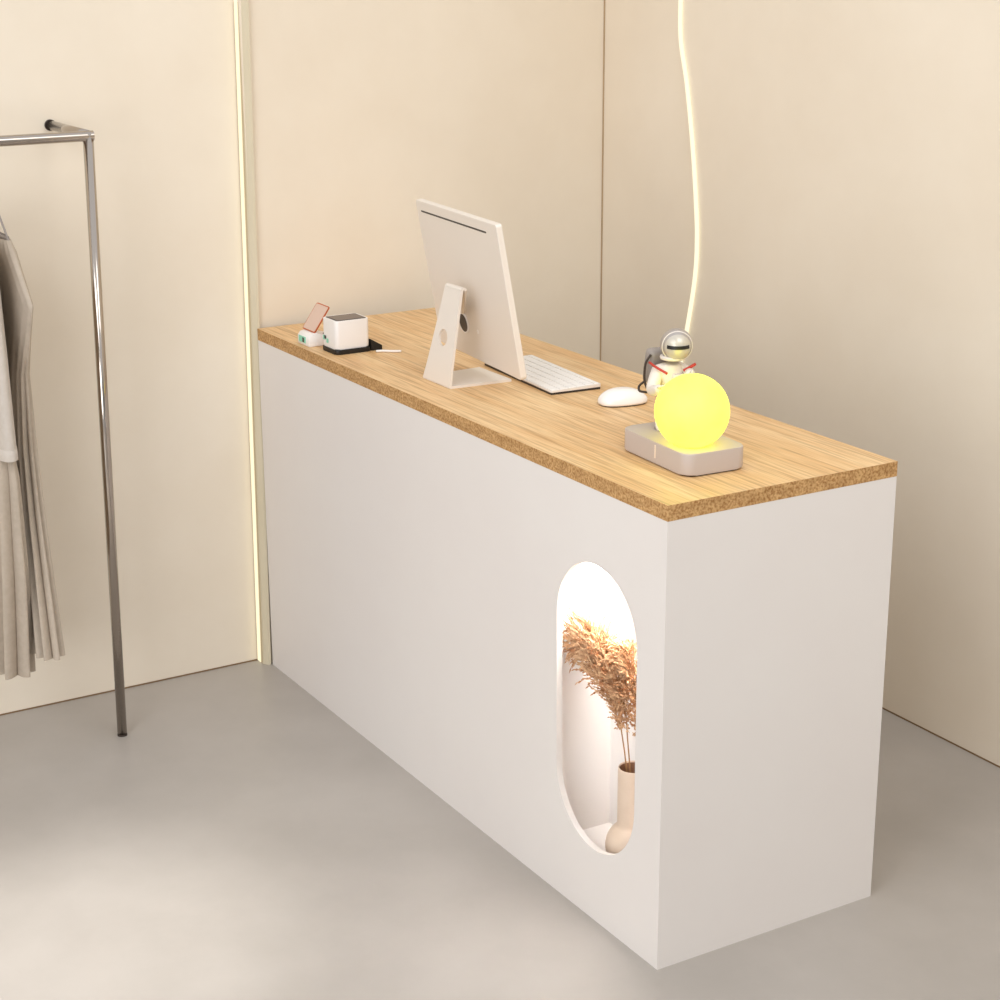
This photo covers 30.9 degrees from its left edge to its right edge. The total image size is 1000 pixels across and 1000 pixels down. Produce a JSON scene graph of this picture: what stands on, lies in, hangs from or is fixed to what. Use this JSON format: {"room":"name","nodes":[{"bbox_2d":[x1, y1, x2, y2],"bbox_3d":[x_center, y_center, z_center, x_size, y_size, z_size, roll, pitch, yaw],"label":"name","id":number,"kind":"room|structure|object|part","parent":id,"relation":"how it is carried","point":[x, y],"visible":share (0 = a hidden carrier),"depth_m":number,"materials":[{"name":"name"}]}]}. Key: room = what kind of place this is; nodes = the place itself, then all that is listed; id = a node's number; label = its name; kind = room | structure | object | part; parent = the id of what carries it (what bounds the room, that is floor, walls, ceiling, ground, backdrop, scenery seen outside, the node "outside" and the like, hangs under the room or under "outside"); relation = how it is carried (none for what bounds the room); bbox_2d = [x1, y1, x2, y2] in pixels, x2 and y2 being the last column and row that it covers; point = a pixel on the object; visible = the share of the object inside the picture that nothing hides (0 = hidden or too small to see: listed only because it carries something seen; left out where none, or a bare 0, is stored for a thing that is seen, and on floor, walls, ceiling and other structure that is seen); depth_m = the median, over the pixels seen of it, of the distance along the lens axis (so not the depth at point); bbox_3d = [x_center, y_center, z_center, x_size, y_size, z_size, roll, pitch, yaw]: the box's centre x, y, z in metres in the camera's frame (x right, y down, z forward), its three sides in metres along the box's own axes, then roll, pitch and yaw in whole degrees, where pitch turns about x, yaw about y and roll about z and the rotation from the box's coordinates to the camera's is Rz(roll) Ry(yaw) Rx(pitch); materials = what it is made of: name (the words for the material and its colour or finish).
{"room":"clothing store","nodes":[
{"label":"clothing store","id":0,"kind":"room"},
{"bbox_2d":[0,0,256,713],"bbox_3d":[-3.800,-0.565,3.324,7.014,3.200,0.395,-10,20,-29],"label":"wall","id":1,"kind":"structure","parent":0,"point":[154,81],"depth_m":4.88,"materials":[{"name":"paint"}]},
{"bbox_2d":[0,659,257,715],"bbox_3d":[-3.706,1.014,3.626,6.978,0.004,0.002,-10,20,-29],"label":"baseboard","id":2,"kind":"structure","parent":1,"relation":"attached to","point":[254,659],"depth_m":5.14,"materials":[{"name":"brown"}]},
{"bbox_2d":[233,0,603,662],"bbox_3d":[-0.236,-1.206,5.332,1.304,3.200,0.436,-10,20,-29],"label":"wall","id":3,"kind":"structure","parent":0,"point":[363,111],"depth_m":5.25,"materials":[{"name":"paint"}]},
{"bbox_2d":[233,0,270,664],"bbox_3d":[-0.785,-1.105,5.013,0.055,3.200,0.448,-10,20,-29],"label":"light strip","id":4,"kind":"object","parent":3,"relation":"attached to","point":[249,169],"depth_m":5.01,"materials":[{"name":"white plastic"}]},
{"bbox_2d":[0,660,999,999],"bbox_3d":[-1.340,1.756,1.368,8.600,0.100,7.600,-10,20,-29],"label":"floor","id":5,"kind":"structure","parent":0,"point":[241,839],"depth_m":4.07,"materials":[{"name":"concrete"}]},
{"bbox_2d":[0,119,126,736],"bbox_3d":[-1.871,-0.025,4.267,1.905,1.591,0.311,-10,20,-29],"label":"clothes rack","id":6,"kind":"object","parent":5,"relation":"on","point":[64,133],"visible":1,"depth_m":4.54,"materials":[{"name":"silver metal"}]},
{"bbox_2d":[0,216,8,239],"bbox_3d":[-1.202,-0.747,4.290,0.006,0.268,0.214,-10,20,-29],"label":"clothes hanger","id":7,"kind":"object","parent":6,"relation":"hanging from","point":[1,221],"visible":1,"depth_m":4.26,"materials":[{"name":"silver metal"}]},
{"bbox_2d":[0,232,64,660],"bbox_3d":[-1.198,-0.145,4.477,0.096,1.033,0.477,-10,20,-29],"label":"dress","id":8,"kind":"object","parent":7,"relation":"hanging from","point":[17,304],"visible":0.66,"depth_m":4.38,"materials":[{"name":"beige fabric"}]},
{"bbox_3d":[-1.802,-0.734,3.918,1.902,0.026,0.026,-10,20,-29],"label":"rail","id":9,"kind":"part","parent":6,"relation":"part of","materials":[{"name":"silver metal"}]},
{"bbox_3d":[-1.072,-0.919,4.498,0.024,0.024,0.296,-10,20,-29],"label":"wall arm","id":10,"kind":"part","parent":6,"relation":"part of","materials":[{"name":"silver metal"}]},
{"bbox_3d":[-1.002,-0.134,4.603,0.049,1.582,0.026,-10,20,-29],"label":"leg","id":11,"kind":"part","parent":6,"relation":"part of","materials":[{"name":"silver metal"}]},
{"bbox_3d":[-1.264,-0.748,4.250,0.006,0.241,0.302,-10,20,-29],"label":"clothes hanger","id":12,"kind":"object","parent":6,"relation":"hanging from","visible":0},
{"bbox_2d":[0,292,35,679],"bbox_3d":[-1.260,-0.124,4.442,0.124,1.120,0.441,-10,20,-29],"label":"garment","id":13,"kind":"object","parent":12,"relation":"hanging from","point":[16,623],"visible":1,"depth_m":4.37,"materials":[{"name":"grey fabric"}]},
{"bbox_2d":[257,308,897,969],"bbox_3d":[0.074,0.201,4.502,0.579,1.000,1.925,-10,20,-29],"label":"reception desk","id":14,"kind":"object","parent":5,"relation":"on","point":[431,545],"depth_m":3.92,"materials":[{"name":"white paint"}]},
{"bbox_2d":[298,302,329,346],"bbox_3d":[-0.488,-0.466,4.803,0.084,0.101,0.083,-10,20,-29],"label":"payment terminal","id":15,"kind":"object","parent":14,"relation":"on","point":[309,336],"visible":0.88,"depth_m":4.79,"materials":[{"name":"white plastic"}]},
{"bbox_3d":[-0.489,-0.484,4.801,0.043,0.061,0.070,-10,20,-29],"label":"display glass","id":16,"kind":"part","parent":15,"relation":"part of","materials":[{"name":"beige"}]},
{"bbox_2d":[323,313,381,354],"bbox_3d":[-0.386,-0.437,4.729,0.138,0.088,0.090,-10,20,-29],"label":"printer","id":17,"kind":"object","parent":14,"relation":"on","point":[344,334],"visible":1,"depth_m":4.69,"materials":[{"name":"white plastic"}]},
{"bbox_3d":[-0.401,-0.475,4.708,0.078,0.001,0.062,-10,20,-29],"label":"lid","id":18,"kind":"part","parent":17,"relation":"part of","materials":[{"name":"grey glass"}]},
{"bbox_3d":[-0.401,-0.475,4.708,0.086,0.001,0.070,-10,20,-29],"label":"lid frame","id":19,"kind":"part","parent":17,"relation":"part of","materials":[{"name":"black plastic"}]},
{"bbox_2d":[369,339,381,350],"bbox_3d":[-0.333,-0.413,4.750,0.034,0.030,0.053,-10,20,-29],"label":"paper tray","id":20,"kind":"object","parent":17,"relation":"on","point":[373,345],"depth_m":4.73,"materials":[{"name":"black plastic"}]},
{"bbox_2d":[376,350,400,351],"bbox_3d":[-0.289,-0.387,4.705,0.066,0.006,0.011,0,17,1],"label":"plug","id":21,"kind":"object","parent":14,"relation":"on","point":[376,350],"visible":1,"depth_m":4.70,"materials":[{"name":"white plastic"}]},
{"bbox_2d":[416,198,526,388],"bbox_3d":[-0.091,-0.494,4.366,0.169,0.409,0.483,-10,20,-29],"label":"desktop computer","id":22,"kind":"object","parent":14,"relation":"on","point":[466,255],"visible":1,"depth_m":4.33,"materials":[{"name":"beige"}]},
{"bbox_2d":[485,355,600,394],"bbox_3d":[0.100,-0.309,4.436,0.136,0.013,0.360,-9,19,-25],"label":"keyboard","id":23,"kind":"object","parent":14,"relation":"on","point":[550,378],"visible":0.82,"depth_m":4.37,"materials":[{"name":"white plastic"}]},
{"bbox_2d":[257,308,897,521],"bbox_3d":[0.072,-0.261,4.359,0.579,0.032,1.925,-10,20,-29],"label":"countertop","id":24,"kind":"structure","parent":14,"relation":"on","point":[575,437],"depth_m":3.97,"materials":[{"name":"brown wood"}]},
{"bbox_2d":[605,761,634,852],"bbox_3d":[0.284,0.682,3.882,0.115,0.240,0.115,-10,20,-29],"label":"vase","id":25,"kind":"object","parent":14,"relation":"in","point":[618,835],"visible":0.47,"depth_m":3.85,"materials":[{"name":"beige ceramic"}]},
{"bbox_2d":[562,607,636,771],"bbox_3d":[0.218,0.410,3.864,0.096,0.349,0.208,-10,20,-29],"label":"pampas grass","id":26,"kind":"object","parent":25,"relation":"in","point":[576,644],"depth_m":3.84,"materials":[{"name":"brown plant"}]},
{"bbox_3d":[0.220,0.447,3.863,0.013,0.279,0.145,-16,23,-40],"label":"stem","id":27,"kind":"part","parent":26,"relation":"part of","materials":[{"name":"brown plant"}]},
{"bbox_2d":[578,622,635,772],"bbox_3d":[0.241,0.423,3.838,0.095,0.341,0.166,-10,20,-29],"label":"pampas grass","id":28,"kind":"object","parent":25,"relation":"in","point":[603,650],"depth_m":3.80,"materials":[{"name":"brown plant"}]},
{"bbox_3d":[0.242,0.459,3.837,0.092,0.272,0.010,13,22,37],"label":"stem","id":29,"kind":"part","parent":28,"relation":"part of","materials":[{"name":"brown plant"}]},
{"bbox_2d":[599,632,636,735],"bbox_3d":[0.278,0.438,3.800,0.110,0.333,0.138,-10,20,-29],"label":"pampas grass","id":30,"kind":"object","parent":25,"relation":"in","point":[623,655],"depth_m":3.76,"materials":[{"name":"brown plant"}]},
{"bbox_2d":[598,387,647,407],"bbox_3d":[0.283,-0.241,4.173,0.118,0.037,0.074,-7,18,-20],"label":"computer mouse","id":31,"kind":"object","parent":14,"relation":"on","point":[616,397],"visible":0.99,"depth_m":4.15,"materials":[{"name":"white plastic"}]},
{"bbox_2d":[625,328,742,476],"bbox_3d":[0.360,-0.209,3.701,0.169,0.255,0.296,-9,19,-26],"label":"table lamp","id":32,"kind":"object","parent":14,"relation":"on","point":[692,410],"visible":1,"depth_m":3.62,"materials":[{"name":"white plastic"},{"name":"grey plastic"},{"name":"glowing yellow plastic"}]},
{"bbox_3d":[0.386,-0.179,3.639,0.152,0.152,0.152,-9,19,-26],"label":"glowing globe","id":33,"kind":"part","parent":32,"relation":"part of","materials":[{"name":"yellow"}]},
{"bbox_2d":[601,0,999,765],"bbox_3d":[2.209,-0.441,2.822,0.200,3.200,7.450,-10,20,-29],"label":"wall","id":34,"kind":"structure","parent":0,"point":[847,152],"depth_m":4.81,"materials":[{"name":"paint"}]},
{"bbox_2d":[600,0,604,360],"bbox_3d":[0.323,-1.307,5.648,0.004,3.200,0.004,-10,20,-29],"label":"trim","id":35,"kind":"structure","parent":34,"relation":"attached to","point":[604,0],"depth_m":5.73,"materials":[{"name":"beige"}]},
{"bbox_2d":[678,0,698,361],"bbox_3d":[0.554,-0.914,5.356,0.013,2.581,0.122,-10,20,-29],"label":"light","id":36,"kind":"object","parent":34,"relation":"attached to","point":[680,2],"visible":0.67,"depth_m":5.30,"materials":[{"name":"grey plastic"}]},
{"bbox_2d":[882,707,999,767],"bbox_3d":[2.188,1.129,3.155,0.002,0.004,7.228,-10,20,-29],"label":"baseboard","id":37,"kind":"structure","parent":34,"relation":"attached to","point":[882,707],"depth_m":4.77,"materials":[{"name":"brown"}]}
]}

